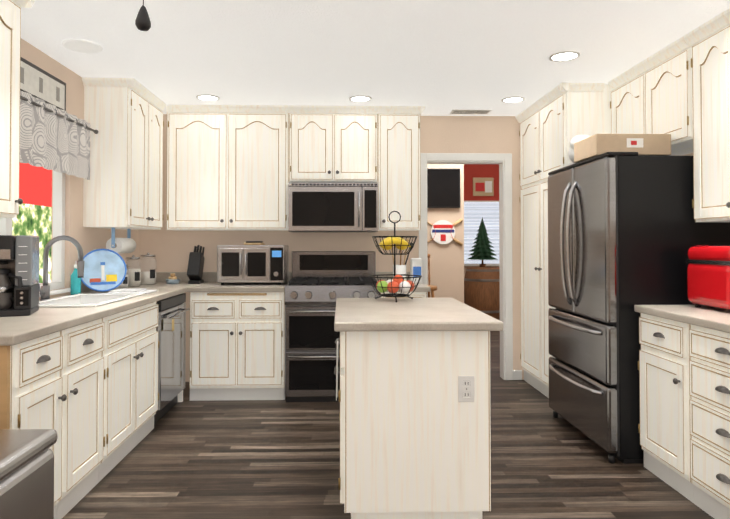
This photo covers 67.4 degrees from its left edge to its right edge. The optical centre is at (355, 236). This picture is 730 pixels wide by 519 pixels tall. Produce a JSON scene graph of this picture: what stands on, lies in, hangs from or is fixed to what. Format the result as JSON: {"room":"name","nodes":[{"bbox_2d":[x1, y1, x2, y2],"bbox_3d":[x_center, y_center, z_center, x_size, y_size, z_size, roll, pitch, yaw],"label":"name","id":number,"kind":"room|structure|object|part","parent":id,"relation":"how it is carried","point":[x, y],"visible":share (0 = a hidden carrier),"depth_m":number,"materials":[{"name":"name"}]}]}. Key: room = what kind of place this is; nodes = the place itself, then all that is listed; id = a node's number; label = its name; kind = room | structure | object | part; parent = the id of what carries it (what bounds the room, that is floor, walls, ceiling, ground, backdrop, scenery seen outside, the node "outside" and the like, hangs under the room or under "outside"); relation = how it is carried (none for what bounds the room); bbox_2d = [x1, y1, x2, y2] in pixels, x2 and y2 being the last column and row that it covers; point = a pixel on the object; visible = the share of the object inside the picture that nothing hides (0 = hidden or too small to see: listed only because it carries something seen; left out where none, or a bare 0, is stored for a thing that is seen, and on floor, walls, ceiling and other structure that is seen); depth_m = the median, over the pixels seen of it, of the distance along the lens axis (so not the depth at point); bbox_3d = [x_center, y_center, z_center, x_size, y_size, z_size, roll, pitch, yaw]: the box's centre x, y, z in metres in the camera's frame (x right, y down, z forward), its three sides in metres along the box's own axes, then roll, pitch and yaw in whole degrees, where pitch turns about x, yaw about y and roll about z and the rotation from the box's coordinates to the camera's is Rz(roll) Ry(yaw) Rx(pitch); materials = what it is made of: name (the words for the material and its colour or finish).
{"room":"kitchen","nodes":[
{"label":"kitchen","id":0,"kind":"room"},
{"bbox_2d":[21,38,137,299],"bbox_3d":[-1.979,-0.184,2.508,0.120,2.950,9.700,0,-1,-1],"label":"wall","id":1,"kind":"structure","parent":0,"point":[89,239],"depth_m":3.79,"materials":[{"name":"beige paint"}]},
{"bbox_2d":[0,0,27,217],"bbox_3d":[-1.747,-0.626,2.319,0.331,1.068,0.583,0,-1,-1],"label":"upper cabinet","id":2,"kind":"object","parent":1,"relation":"attached to","point":[10,52],"depth_m":2.53,"materials":[{"name":"wood"}]},
{"bbox_2d":[0,170,70,296],"bbox_3d":[-1.964,-0.176,3.109,0.120,1.087,1.300,0,-1,-1],"label":"window","id":3,"kind":"structure","parent":1,"relation":"in","point":[58,266],"depth_m":3.69,"materials":[{"name":"white wood"}]},
{"bbox_2d":[20,57,65,110],"bbox_3d":[-1.922,-0.924,3.136,0.022,0.210,1.030,0,-1,-1],"label":"picture frame","id":4,"kind":"object","parent":1,"relation":"attached to","point":[40,83],"visible":0.56,"depth_m":3.36,"materials":[{"name":"white wood"}]},
{"bbox_2d":[20,91,98,179],"bbox_3d":[-1.874,-0.599,3.283,0.127,0.397,1.301,0,-1,-1],"label":"valance curtain","id":5,"kind":"object","parent":1,"relation":"attached to","point":[53,137],"visible":0.85,"depth_m":3.31,"materials":[{"name":"grey fabric"}]},
{"bbox_2d":[82,77,166,229],"bbox_3d":[-1.778,-0.596,4.295,0.365,1.068,0.780,0,-1,-1],"label":"upper cabinet","id":6,"kind":"object","parent":1,"relation":"attached to","point":[123,185],"visible":1,"depth_m":3.95,"materials":[{"name":"wood"}]},
{"bbox_2d":[106,227,135,253],"bbox_3d":[-1.791,0.034,4.195,0.120,0.194,0.310,0,-1,-1],"label":"paper towel holder","id":7,"kind":"object","parent":6,"relation":"hanging from","point":[122,245],"visible":0.98,"depth_m":4.08,"materials":[{"name":"white paper"}]},
{"bbox_2d":[138,114,523,381],"bbox_3d":[1.291,-0.144,5.150,6.550,2.950,0.120,0,-1,-1],"label":"wall","id":8,"kind":"structure","parent":0,"point":[171,250],"depth_m":5.06,"materials":[{"name":"beige paint"}]},
{"bbox_2d":[166,104,289,230],"bbox_3d":[-1.102,-0.588,4.851,1.050,1.068,0.365,0,-1,-1],"label":"upper cabinet","id":9,"kind":"object","parent":8,"relation":"attached to","point":[227,167],"visible":1,"depth_m":4.71,"materials":[{"name":"wood"}]},
{"bbox_2d":[289,105,377,182],"bbox_3d":[-0.191,-0.797,4.877,0.768,0.648,0.365,0,-1,-1],"label":"upper cabinet","id":10,"kind":"object","parent":8,"relation":"attached to","point":[333,143],"visible":1,"depth_m":4.73,"materials":[{"name":"wood"}]},
{"bbox_2d":[288,183,377,231],"bbox_3d":[-0.190,-0.244,4.819,0.762,0.410,0.464,0,-1,-1],"label":"microwave","id":11,"kind":"object","parent":10,"relation":"attached to","point":[332,207],"visible":1,"depth_m":4.63,"materials":[{"name":"silver metal"}]},
{"bbox_2d":[377,106,424,230],"bbox_3d":[0.398,-0.587,4.888,0.407,1.068,0.365,0,-1,-1],"label":"upper cabinet","id":12,"kind":"object","parent":8,"relation":"attached to","point":[399,159],"visible":1,"depth_m":4.75,"materials":[{"name":"wood"}]},
{"bbox_2d":[419,153,512,379],"bbox_3d":[1.021,0.280,5.129,0.870,2.100,0.137,0,-1,-1],"label":"door frame","id":13,"kind":"structure","parent":8,"relation":"attached to","point":[503,161],"depth_m":5.08,"materials":[{"name":"white wood"}]},
{"bbox_2d":[513,370,521,379],"bbox_3d":[-0.248,1.301,6.199,3.524,0.090,2.361,0,-1,-1],"label":"baseboard","id":14,"kind":"structure","parent":8,"relation":"attached to","point":[517,374],"depth_m":5.06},
{"bbox_2d":[21,0,729,115],"bbox_3d":[0.200,-1.226,1.362,4.780,0.100,7.670,0,-1,-1],"label":"ceiling","id":15,"kind":"structure","parent":0,"point":[440,57],"depth_m":3.29,"materials":[{"name":"paint"}]},
{"bbox_2d":[62,39,102,52],"bbox_3d":[-1.638,-1.141,3.291,0.220,0.010,0.220,0,-1,-1],"label":"ceiling speaker","id":16,"kind":"object","parent":15,"relation":"attached to","point":[82,45],"visible":0.98,"depth_m":3.27},
{"bbox_2d":[135,0,150,30],"bbox_3d":[-0.541,-0.849,1.403,0.038,0.648,0.037,0,-1,-1],"label":"pull chain","id":17,"kind":"object","parent":15,"relation":"hanging from","point":[142,22],"visible":1,"depth_m":1.39,"materials":[{"name":"metal"}]},
{"bbox_2d":[196,94,219,100],"bbox_3d":[-1.197,-1.125,4.452,0.189,0.009,0.189,-1,-1,44],"label":"recessed light","id":18,"kind":"object","parent":15,"relation":"in","point":[205,97],"depth_m":4.44,"materials":[{"name":"white"}]},
{"bbox_2d":[349,95,371,101],"bbox_3d":[0.043,-1.125,4.483,0.189,0.009,0.189,-1,-1,44],"label":"recessed light","id":19,"kind":"object","parent":15,"relation":"in","point":[358,98],"depth_m":4.47,"materials":[{"name":"white"}]},
{"bbox_2d":[450,109,491,113],"bbox_3d":[1.037,-1.117,4.923,0.350,0.010,0.150,0,-1,-1],"label":"ceiling vent","id":20,"kind":"object","parent":15,"relation":"in","point":[466,111],"visible":1,"depth_m":4.88,"materials":[{"name":"white metal"}]},
{"bbox_2d":[501,96,524,102],"bbox_3d":[1.302,-1.124,4.514,0.189,0.009,0.189,-1,-1,44],"label":"recessed light","id":21,"kind":"object","parent":15,"relation":"in","point":[514,99],"depth_m":4.50,"materials":[{"name":"white"}]},
{"bbox_2d":[549,51,580,61],"bbox_3d":[1.328,-1.140,3.475,0.189,0.009,0.189,-1,-1,44],"label":"recessed light","id":22,"kind":"object","parent":15,"relation":"in","point":[563,56],"depth_m":3.47,"materials":[{"name":"white"}]},
{"bbox_2d":[62,331,713,518],"bbox_3d":[1.274,1.341,3.817,7.050,0.060,12.600,0,-1,-1],"label":"floor","id":23,"kind":"structure","parent":0,"point":[186,458],"depth_m":3.04,"materials":[{"name":"brown wood"}]},
{"bbox_2d":[0,429,56,518],"bbox_3d":[-1.191,0.948,1.460,0.514,0.655,0.648,0,-1,-1],"label":"trash can","id":24,"kind":"object","parent":23,"relation":"on","point":[26,473],"visible":1,"depth_m":1.64,"materials":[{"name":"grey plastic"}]},
{"bbox_2d":[0,331,66,518],"bbox_3d":[-1.591,0.852,2.261,0.640,0.872,0.393,0,-1,-1],"label":"base cabinet","id":25,"kind":"object","parent":23,"relation":"on","point":[37,397],"depth_m":2.24,"materials":[{"name":"wood"}]},
{"bbox_3d":[-1.613,0.849,2.074,0.586,0.872,0.020,0,-1,-1],"label":"left base cabinet end panel","id":26,"kind":"part","parent":25,"relation":"part of","materials":[{"name":"beige wood"}]},
{"bbox_2d":[56,318,105,518],"bbox_3d":[-1.600,0.858,2.673,0.638,0.872,0.425,0,-1,-1],"label":"base cabinet","id":27,"kind":"object","parent":23,"relation":"on","point":[82,372],"visible":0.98,"depth_m":2.65,"materials":[{"name":"wood"}]},
{"bbox_2d":[99,301,158,481],"bbox_3d":[-1.616,0.867,3.313,0.638,0.872,0.850,0,-1,-1],"label":"base cabinet","id":28,"kind":"object","parent":23,"relation":"on","point":[130,356],"visible":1,"depth_m":3.23,"materials":[{"name":"wood"}]},
{"bbox_2d":[0,272,187,345],"bbox_3d":[-1.627,0.369,3.527,0.630,0.129,2.957,0,-1,-1],"label":"countertop","id":29,"kind":"structure","parent":28,"relation":"on","point":[40,322],"depth_m":2.71,"materials":[{"name":"laminate"}]},
{"bbox_2d":[0,235,38,316],"bbox_3d":[-1.724,0.189,2.686,0.270,0.385,0.240,0,-1,-21],"label":"coffee maker","id":30,"kind":"object","parent":29,"relation":"on","point":[19,274],"visible":1,"depth_m":2.63,"materials":[{"name":"black plastic"}]},
{"bbox_2d":[37,235,84,300],"bbox_3d":[-1.772,0.192,3.291,0.258,0.397,0.108,0,-1,-1],"label":"faucet","id":31,"kind":"object","parent":29,"relation":"on","point":[44,290],"visible":0.88,"depth_m":3.31,"materials":[{"name":"metal"}]},
{"bbox_2d":[70,261,80,294],"bbox_3d":[-1.894,0.282,3.714,0.064,0.229,0.064,0,-1,-1],"label":"soap bottle","id":32,"kind":"object","parent":29,"relation":"on","point":[75,286],"visible":0.75,"depth_m":3.69,"materials":[{"name":"teal plastic"}]},
{"bbox_2d":[38,293,141,306],"bbox_3d":[-1.630,0.473,3.317,0.424,0.191,0.704,0,-1,-1],"label":"sink","id":33,"kind":"object","parent":29,"relation":"in","point":[88,300],"visible":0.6,"depth_m":3.53,"materials":[{"name":"white ceramic"}]},
{"bbox_2d":[81,249,126,291],"bbox_3d":[-1.773,0.237,3.848,0.279,0.300,0.170,0,-1,-1],"label":"plate","id":34,"kind":"object","parent":29,"relation":"on","point":[105,270],"visible":0.92,"depth_m":3.85,"materials":[{"name":"ceramic"}]},
{"bbox_2d":[123,260,132,287],"bbox_3d":[-1.813,0.302,4.256,0.100,0.207,0.098,0,-1,-1],"label":"jar","id":35,"kind":"object","parent":29,"relation":"on","point":[128,281],"depth_m":4.40,"materials":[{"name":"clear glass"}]},
{"bbox_2d":[108,288,157,293],"bbox_3d":[-1.568,0.387,3.870,0.270,0.024,0.220,0,-1,-1],"label":"dish towel","id":36,"kind":"object","parent":29,"relation":"on","point":[134,290],"visible":0.98,"depth_m":3.79,"materials":[{"name":"white fabric"}]},
{"bbox_2d":[126,255,144,286],"bbox_3d":[-1.807,0.279,4.457,0.124,0.257,0.122,0,-1,-1],"label":"jar","id":37,"kind":"object","parent":29,"relation":"on","point":[136,277],"depth_m":4.43,"materials":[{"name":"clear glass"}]},
{"bbox_2d":[145,253,156,284],"bbox_3d":[-1.785,0.276,4.717,0.140,0.272,0.138,0,-1,-1],"label":"jar","id":38,"kind":"object","parent":29,"relation":"on","point":[150,276],"depth_m":4.67,"materials":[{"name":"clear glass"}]},
{"bbox_2d":[166,273,179,283],"bbox_3d":[-1.585,0.367,4.761,0.124,0.090,0.122,0,-1,-1],"label":"sponge holder","id":39,"kind":"object","parent":29,"relation":"on","point":[172,279],"visible":1,"depth_m":4.73,"materials":[{"name":"blue ceramic"}]},
{"bbox_2d":[187,245,204,283],"bbox_3d":[-1.397,0.245,4.819,0.105,0.337,0.250,0,-1,-1],"label":"knife block","id":40,"kind":"object","parent":29,"relation":"on","point":[195,267],"visible":1,"depth_m":4.75,"materials":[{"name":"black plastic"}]},
{"bbox_2d":[154,293,189,424],"bbox_3d":[-1.617,0.880,4.046,0.642,0.868,0.605,0,-1,-1],"label":"dishwasher","id":41,"kind":"object","parent":23,"relation":"on","point":[171,329],"visible":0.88,"depth_m":3.99,"materials":[{"name":"silver metal"}]},
{"bbox_2d":[178,390,182,401],"bbox_3d":[-1.669,0.883,4.366,0.587,0.872,0.026,0,-1,-1],"label":"filler panel","id":42,"kind":"object","parent":23,"relation":"on","point":[180,396],"visible":0.14,"depth_m":4.35,"materials":[{"name":"white wood"}]},
{"bbox_2d":[189,292,285,400],"bbox_3d":[-0.955,0.888,4.678,0.760,0.872,0.664,0,-1,-1],"label":"base cabinet","id":43,"kind":"object","parent":23,"relation":"on","point":[236,345],"visible":1,"depth_m":4.39,"materials":[{"name":"wood"}]},
{"bbox_2d":[188,272,291,291],"bbox_3d":[-0.956,0.386,4.694,0.768,0.129,0.658,0,-1,-1],"label":"countertop","id":44,"kind":"structure","parent":43,"relation":"on","point":[210,284],"depth_m":4.45,"materials":[{"name":"laminate"}]},
{"bbox_2d":[217,241,288,284],"bbox_3d":[-0.880,0.227,4.759,0.560,0.370,0.443,0,-1,-1],"label":"toaster oven","id":45,"kind":"object","parent":44,"relation":"on","point":[254,262],"visible":1,"depth_m":4.57,"materials":[{"name":"silver metal"}]},
{"bbox_2d":[285,251,379,401],"bbox_3d":[-0.186,0.728,4.660,0.762,1.190,0.723,0,-1,-1],"label":"range","id":46,"kind":"object","parent":23,"relation":"on","point":[319,284],"visible":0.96,"depth_m":4.35,"materials":[{"name":"metal"}]},
{"bbox_2d":[380,292,426,297],"bbox_3d":[0.386,0.888,4.711,0.375,0.872,0.664,0,-1,-1],"label":"base cabinet","id":47,"kind":"object","parent":23,"relation":"on","point":[418,294],"visible":0.02,"depth_m":4.43,"materials":[{"name":"wood"}]},
{"bbox_2d":[376,272,430,291],"bbox_3d":[0.399,0.387,4.730,0.404,0.129,0.652,0,-1,-1],"label":"countertop","id":48,"kind":"structure","parent":47,"relation":"on","point":[422,287],"depth_m":4.67,"materials":[{"name":"laminate"}]},
{"bbox_2d":[391,238,413,280],"bbox_3d":[0.408,0.208,4.838,0.232,0.411,0.128,0,-1,-1],"label":"utensil crock","id":49,"kind":"object","parent":48,"relation":"on","point":[400,269],"visible":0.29,"depth_m":4.80,"materials":[{"name":"white ceramic"}]},
{"bbox_2d":[410,258,421,283],"bbox_3d":[0.534,0.303,4.798,0.090,0.220,0.132,0,-1,-1],"label":"flour bag","id":50,"kind":"object","parent":48,"relation":"on","point":[415,266],"visible":0.77,"depth_m":4.74,"materials":[{"name":"white paper"}]},
{"bbox_2d":[334,331,490,518],"bbox_3d":[0.241,0.862,2.947,0.708,0.872,1.001,0,-1,-1],"label":"kitchen island","id":51,"kind":"object","parent":23,"relation":"on","point":[415,438],"visible":0.75,"depth_m":2.45,"materials":[{"name":"wood"}]},
{"bbox_2d":[336,341,337,400],"bbox_3d":[-0.084,0.622,2.568,0.011,0.268,0.150,0,-1,-1],"label":"hand towel","id":52,"kind":"object","parent":51,"relation":"hanging from","point":[337,373],"visible":1,"depth_m":2.55,"materials":[{"name":"white fabric"}]},
{"bbox_2d":[334,298,502,331],"bbox_3d":[0.268,0.404,2.950,0.745,0.041,1.110,0,-1,-1],"label":"island countertop","id":53,"kind":"structure","parent":51,"relation":"on","point":[401,314],"depth_m":2.58,"materials":[{"name":"laminate"}]},
{"bbox_2d":[368,211,421,301],"bbox_3d":[0.241,0.116,3.329,0.328,0.544,0.328,0,-1,-1],"label":"fruit basket","id":54,"kind":"object","parent":53,"relation":"on","point":[396,284],"visible":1,"depth_m":3.28,"materials":[{"name":"black metal"}]},
{"bbox_2d":[458,376,473,401],"bbox_3d":[0.498,0.683,2.450,0.072,0.116,0.010,0,-1,-1],"label":"outlet","id":55,"kind":"object","parent":51,"relation":"attached to","point":[465,388],"visible":1,"depth_m":2.45,"materials":[{"name":"white plastic"}]},
{"bbox_2d":[428,254,436,297],"bbox_3d":[0.719,0.777,6.231,0.431,1.144,0.467,0,-1,-1],"label":"wooden chair","id":56,"kind":"object","parent":23,"relation":"on","point":[433,288],"visible":0.12,"depth_m":6.34,"materials":[{"name":"brown wood"}]},
{"bbox_2d":[464,266,499,319],"bbox_3d":[2.075,0.941,8.844,0.660,0.890,0.660,0,-1,-1],"label":"barrel","id":57,"kind":"object","parent":23,"relation":"on","point":[481,289],"visible":0.71,"depth_m":8.57,"materials":[{"name":"brown wood"}]},
{"bbox_2d":[468,217,497,266],"bbox_3d":[2.054,0.091,8.862,0.524,0.806,0.516,0,-1,-1],"label":"tree","id":58,"kind":"object","parent":57,"relation":"on","point":[482,250],"visible":1,"depth_m":8.76,"materials":[{"name":"green plant"}]},
{"bbox_2d":[515,82,611,397],"bbox_3d":[1.858,0.098,4.559,0.700,2.448,1.075,0,-1,-1],"label":"pantry cabinet","id":59,"kind":"object","parent":23,"relation":"on","point":[553,122],"visible":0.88,"depth_m":4.53,"materials":[{"name":"wood"}]},
{"bbox_2d":[548,152,729,463],"bbox_3d":[1.776,0.415,3.583,0.838,1.785,0.905,0,-1,-1],"label":"refrigerator","id":60,"kind":"object","parent":23,"relation":"on","point":[626,231],"visible":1,"depth_m":3.14,"materials":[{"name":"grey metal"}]},
{"bbox_2d":[568,134,589,162],"bbox_3d":[1.664,-0.592,3.855,0.336,0.233,0.216,0,-1,-1],"label":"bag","id":61,"kind":"object","parent":60,"relation":"on","point":[576,138],"visible":0.1,"depth_m":3.80,"materials":[{"name":"white plastic"}]},
{"bbox_2d":[574,134,670,162],"bbox_3d":[1.654,-0.545,3.413,0.450,0.125,0.322,0,-1,-1],"label":"box","id":62,"kind":"object","parent":60,"relation":"on","point":[640,144],"visible":0.85,"depth_m":3.26,"materials":[{"name":"cardboard"}]},
{"bbox_2d":[638,313,693,502],"bbox_3d":[1.908,0.861,2.884,0.678,0.872,0.440,0,-1,-1],"label":"base cabinet","id":63,"kind":"object","parent":23,"relation":"on","point":[665,397],"visible":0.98,"depth_m":2.84,"materials":[{"name":"wood"}]},
{"bbox_2d":[689,324,729,518],"bbox_3d":[1.924,0.854,2.401,0.671,0.872,0.520,0,-1,-1],"label":"base cabinet","id":64,"kind":"object","parent":23,"relation":"on","point":[709,376],"visible":0.96,"depth_m":2.49,"materials":[{"name":"wood"}]},
{"bbox_3d":[1.937,0.846,1.879,0.671,0.872,0.520,0,-1,-1],"label":"base cabinet","id":65,"kind":"object","parent":23,"relation":"on","visible":0},
{"bbox_2d":[634,305,729,332],"bbox_3d":[1.937,0.348,2.131,0.662,0.129,1.968,0,-1,-1],"label":"countertop","id":66,"kind":"structure","parent":65,"relation":"on","point":[718,319],"depth_m":2.74,"materials":[{"name":"laminate"}]},
{"bbox_2d":[685,245,729,309],"bbox_3d":[1.988,0.215,2.846,0.330,0.338,0.390,0,-1,-1],"label":"ice maker","id":67,"kind":"object","parent":66,"relation":"on","point":[708,276],"visible":1,"depth_m":2.83,"materials":[{"name":"red metal"}]},
{"bbox_2d":[427,164,463,302],"bbox_3d":[-0.282,-0.110,7.461,3.520,2.950,0.120,0,-1,-1],"label":"wall","id":68,"kind":"structure","parent":0,"point":[447,269],"depth_m":7.43,"materials":[{"name":"paint"}]},
{"bbox_2d":[427,168,459,207],"bbox_3d":[0.945,-0.651,7.412,0.950,0.530,0.052,0,-1,-1],"label":"wall-mounted tv","id":69,"kind":"object","parent":68,"relation":"attached to","point":[443,188],"visible":0.33,"depth_m":7.39,"materials":[{"name":"black plastic"}]},
{"bbox_2d":[427,219,462,245],"bbox_3d":[1.193,-0.056,7.423,0.537,0.377,0.044,0,-1,-1],"label":"sign","id":70,"kind":"object","parent":68,"relation":"attached to","point":[442,231],"visible":0.94,"depth_m":7.40,"materials":[{"name":"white wood"}]},
{"bbox_2d":[464,164,498,277],"bbox_3d":[2.891,-0.078,9.626,3.130,2.950,0.148,0,-1,-1],"label":"wall","id":71,"kind":"structure","parent":0,"point":[471,171],"depth_m":9.57,"materials":[{"name":"paint"}]},
{"bbox_2d":[464,202,498,265],"bbox_3d":[2.418,-0.044,9.542,1.360,1.120,0.048,0,-1,-1],"label":"window blinds","id":72,"kind":"object","parent":71,"relation":"attached to","point":[476,212],"visible":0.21,"depth_m":9.54,"materials":[{"name":"white plastic"}]},
{"bbox_3d":[2.348,0.050,1.436,0.120,2.450,7.350,0,-1,-1],"label":"wall","id":73,"kind":"structure","parent":0,"visible":0},
{"bbox_2d":[608,36,692,155],"bbox_3d":[2.050,-0.847,3.600,0.365,0.588,0.930,0,-1,-1],"label":"upper cabinet","id":74,"kind":"object","parent":73,"relation":"attached to","point":[652,94],"visible":0.54,"depth_m":3.44,"materials":[{"name":"wood"}]},
{"bbox_2d":[684,8,729,221],"bbox_3d":[2.088,-0.619,2.731,0.330,1.068,0.788,0,-1,-1],"label":"upper cabinet","id":75,"kind":"object","parent":73,"relation":"attached to","point":[709,41],"depth_m":2.95,"materials":[{"name":"wood"}]},
{"label":"outside","id":76,"kind":"structure","parent":0,"visible":0},
{"bbox_2d":[12,203,51,282],"bbox_3d":[-5.164,-0.403,6.284,0.100,5.500,15.000,0,-1,-1],"label":"view","id":77,"kind":"structure","parent":76,"point":[33,220],"depth_m":8.96,"materials":[{"name":"green plant"}]},
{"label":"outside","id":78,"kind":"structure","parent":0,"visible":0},
{"bbox_2d":[19,163,51,206],"bbox_3d":[-3.267,-0.740,5.436,0.650,0.750,4.400,0,-1,-1],"label":"canopy","id":79,"kind":"object","parent":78,"point":[35,185],"visible":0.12,"depth_m":5.19,"materials":[{"name":"red fabric"}]}
]}

